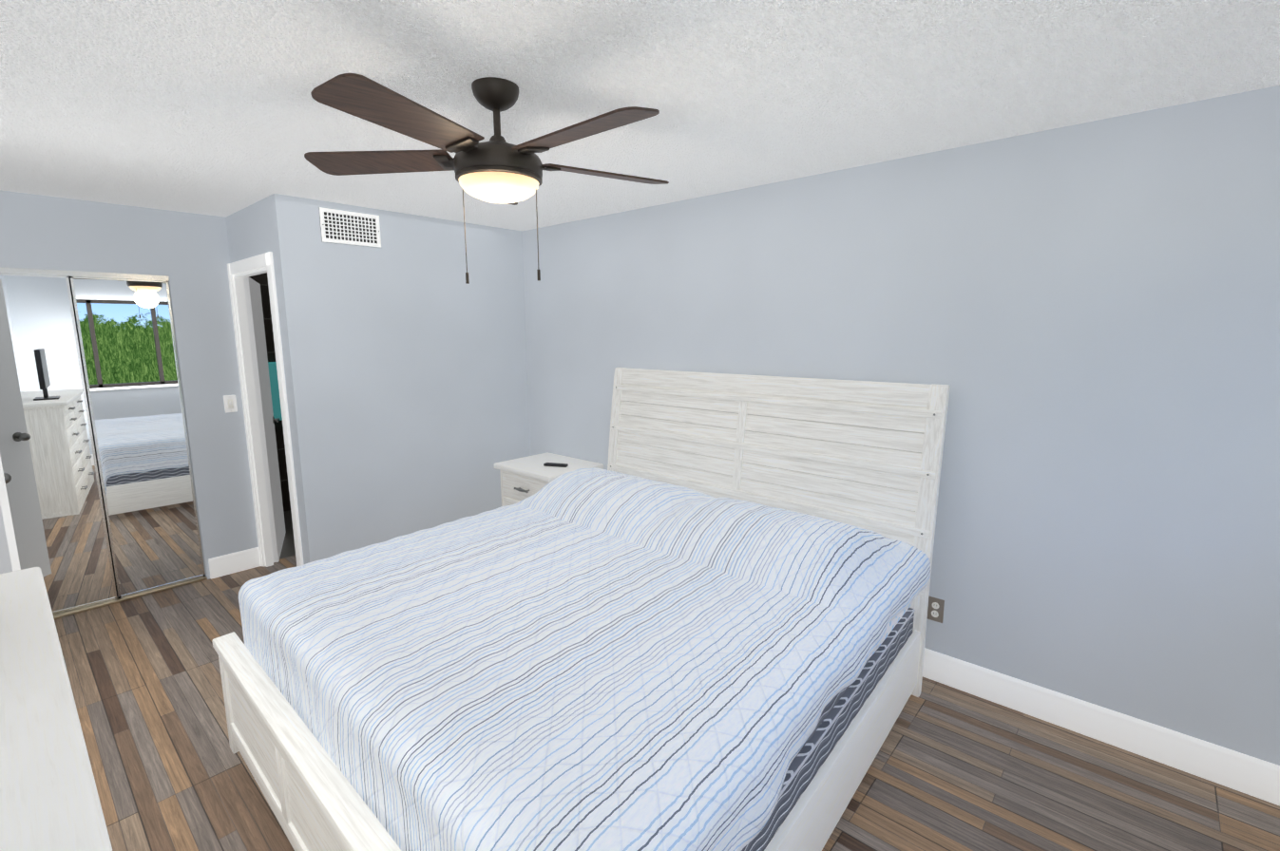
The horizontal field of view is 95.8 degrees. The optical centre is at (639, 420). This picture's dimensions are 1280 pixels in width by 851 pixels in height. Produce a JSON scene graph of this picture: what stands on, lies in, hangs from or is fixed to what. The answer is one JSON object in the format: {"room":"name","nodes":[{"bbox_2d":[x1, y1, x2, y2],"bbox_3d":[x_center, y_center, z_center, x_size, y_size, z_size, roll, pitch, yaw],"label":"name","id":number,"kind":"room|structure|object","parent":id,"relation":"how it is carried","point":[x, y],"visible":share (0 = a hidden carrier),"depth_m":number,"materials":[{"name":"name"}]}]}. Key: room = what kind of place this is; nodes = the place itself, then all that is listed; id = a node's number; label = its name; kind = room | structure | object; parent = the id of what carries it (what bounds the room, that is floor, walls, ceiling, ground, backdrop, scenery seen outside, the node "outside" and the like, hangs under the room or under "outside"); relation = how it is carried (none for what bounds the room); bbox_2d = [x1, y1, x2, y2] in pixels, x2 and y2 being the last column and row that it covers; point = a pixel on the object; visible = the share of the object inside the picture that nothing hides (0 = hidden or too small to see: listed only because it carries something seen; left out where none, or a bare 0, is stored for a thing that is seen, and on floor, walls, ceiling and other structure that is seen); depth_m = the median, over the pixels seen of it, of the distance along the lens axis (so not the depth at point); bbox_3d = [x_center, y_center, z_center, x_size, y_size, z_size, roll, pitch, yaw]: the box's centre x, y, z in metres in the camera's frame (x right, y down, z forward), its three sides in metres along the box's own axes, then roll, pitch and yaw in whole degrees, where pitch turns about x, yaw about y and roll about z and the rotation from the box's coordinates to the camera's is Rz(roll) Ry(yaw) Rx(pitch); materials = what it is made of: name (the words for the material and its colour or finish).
{"room":"bedroom","nodes":[
{"label":"bedroom","id":0,"kind":"room"},
{"bbox_2d":[0,190,258,579],"bbox_3d":[-3.373,-0.054,3.423,0.120,2.440,1.740,7,12,41],"label":"wall","id":1,"kind":"structure","parent":0,"point":[37,231],"depth_m":3.78,"materials":[{"name":"paint"}]},
{"bbox_2d":[0,455,20,574],"bbox_3d":[-3.342,0.263,2.672,0.656,2.018,0.584,7,12,41],"label":"entry door","id":2,"kind":"structure","parent":1,"relation":"in","point":[9,563],"depth_m":2.69,"materials":[{"name":"white wood"}]},
{"bbox_2d":[0,267,207,619],"bbox_3d":[-3.466,0.163,3.346,0.083,2.034,1.365,7,12,41],"label":"doors","id":3,"kind":"structure","parent":1,"relation":"in","point":[127,343],"depth_m":3.51,"materials":[{"name":"silver glass"}]},
{"bbox_2d":[223,395,237,412],"bbox_3d":[-2.813,-0.117,3.976,0.016,0.116,0.072,7,12,41],"label":"light switch","id":4,"kind":"object","parent":1,"relation":"attached to","point":[230,403],"visible":1,"depth_m":3.98,"materials":[{"name":"white plastic"}]},
{"bbox_2d":[208,547,261,579],"bbox_3d":[-2.853,1.002,4.098,0.016,0.140,0.322,7,12,41],"label":"baseboard","id":5,"kind":"structure","parent":1,"relation":"attached to","point":[234,563],"depth_m":4.08,"materials":[{"name":"white wood"}]},
{"bbox_2d":[224,193,315,564],"bbox_3d":[-2.902,-0.177,4.199,2.380,2.440,0.040,7,12,41],"label":"wall","id":6,"kind":"structure","parent":0,"point":[258,228],"depth_m":3.47,"materials":[{"name":"paint"}]},
{"bbox_2d":[243,276,286,562],"bbox_3d":[-2.832,-0.020,4.404,0.677,2.043,0.306,7,12,41],"label":"bathroom door","id":7,"kind":"structure","parent":6,"relation":"in","point":[260,372],"depth_m":4.22,"materials":[{"name":"white wood"}]},
{"bbox_2d":[227,251,303,567],"bbox_3d":[-2.429,0.037,3.795,0.850,2.135,0.068,7,12,41],"label":"door frame","id":8,"kind":"structure","parent":6,"relation":"attached to","point":[240,270],"depth_m":3.93,"materials":[{"name":"white wood"}]},
{"bbox_2d":[267,362,282,420],"bbox_3d":[-3.308,-0.274,5.321,0.077,0.534,0.600,7,12,41],"label":"towel","id":9,"kind":"object","parent":6,"relation":"attached to","point":[275,390],"depth_m":5.25,"materials":[{"name":"teal fabric"}]},
{"bbox_2d":[281,194,532,560],"bbox_3d":[-1.488,-0.165,4.067,0.150,2.440,1.620,7,12,41],"label":"wall","id":10,"kind":"structure","parent":0,"point":[414,375],"depth_m":3.88,"materials":[{"name":"paint"}]},
{"bbox_2d":[318,207,381,248],"bbox_3d":[-1.761,-1.174,3.529,0.014,0.193,0.349,7,12,41],"label":"air vent","id":11,"kind":"object","parent":10,"relation":"in","point":[345,227],"visible":1,"depth_m":3.52,"materials":[{"name":"white metal"}]},
{"bbox_2d":[0,0,1279,230],"bbox_3d":[-1.278,-1.208,2.493,6.850,0.100,3.660,7,12,41],"label":"ceiling","id":12,"kind":"structure","parent":0,"point":[205,106],"depth_m":1.81,"materials":[{"name":"white paint"}]},
{"bbox_2d":[304,73,668,284],"bbox_3d":[-0.424,-0.756,1.859,1.173,0.610,1.226,7,12,41],"label":"fan","id":13,"kind":"object","parent":12,"relation":"hanging from","point":[497,168],"visible":1,"depth_m":1.76,"materials":[{"name":"brown wood"}]},
{"bbox_2d":[54,510,1279,850],"bbox_3d":[-1.264,1.302,2.880,6.850,0.100,3.660,7,12,41],"label":"floor","id":14,"kind":"structure","parent":0,"point":[951,769],"depth_m":2.20,"materials":[{"name":"laminate"}]},
{"bbox_2d":[0,567,112,850],"bbox_3d":[-1.164,1.024,0.860,1.650,1.066,0.594,7,12,41],"label":"dresser","id":15,"kind":"object","parent":14,"relation":"on","point":[49,800],"visible":1,"depth_m":0.87,"materials":[{"name":"white wood"}]},
{"bbox_2d":[494,452,603,506],"bbox_3d":[-0.660,0.671,4.212,0.630,0.735,0.512,7,12,41],"label":"nightstand","id":16,"kind":"object","parent":14,"relation":"on","point":[524,478],"visible":0.23,"depth_m":4.09,"materials":[{"name":"white wood"}]},
{"bbox_2d":[543,462,568,467],"bbox_3d":[-0.592,0.309,4.068,0.170,0.020,0.044,2,9,16],"label":"remote","id":17,"kind":"object","parent":16,"relation":"on","point":[555,465],"visible":1,"depth_m":4.05,"materials":[{"name":"black plastic"}]},
{"bbox_2d":[211,367,950,850],"bbox_3d":[-0.129,0.592,2.430,2.226,1.428,2.439,7,12,41],"label":"bed","id":18,"kind":"object","parent":14,"relation":"on","point":[693,617],"visible":1,"depth_m":1.92,"materials":[{"name":"white fabric"}]},
{"bbox_2d":[524,85,1279,765],"bbox_3d":[-0.093,-0.162,3.996,6.850,2.440,0.112,7,12,41],"label":"wall","id":19,"kind":"structure","parent":0,"point":[1081,321],"depth_m":2.37,"materials":[{"name":"paint"}]},
{"bbox_2d":[926,595,944,623],"bbox_3d":[1.405,0.899,2.752,0.072,0.116,0.009,7,12,41],"label":"electrical outlet","id":20,"kind":"object","parent":19,"relation":"attached to","point":[935,609],"visible":0.88,"depth_m":2.75,"materials":[{"name":"brown"}]},
{"bbox_2d":[922,649,1279,805],"bbox_3d":[0.732,1.091,3.384,4.370,0.140,0.016,7,12,41],"label":"baseboard","id":21,"kind":"structure","parent":19,"relation":"attached to","point":[1244,773],"depth_m":2.33,"materials":[{"name":"white wood"}]}
]}

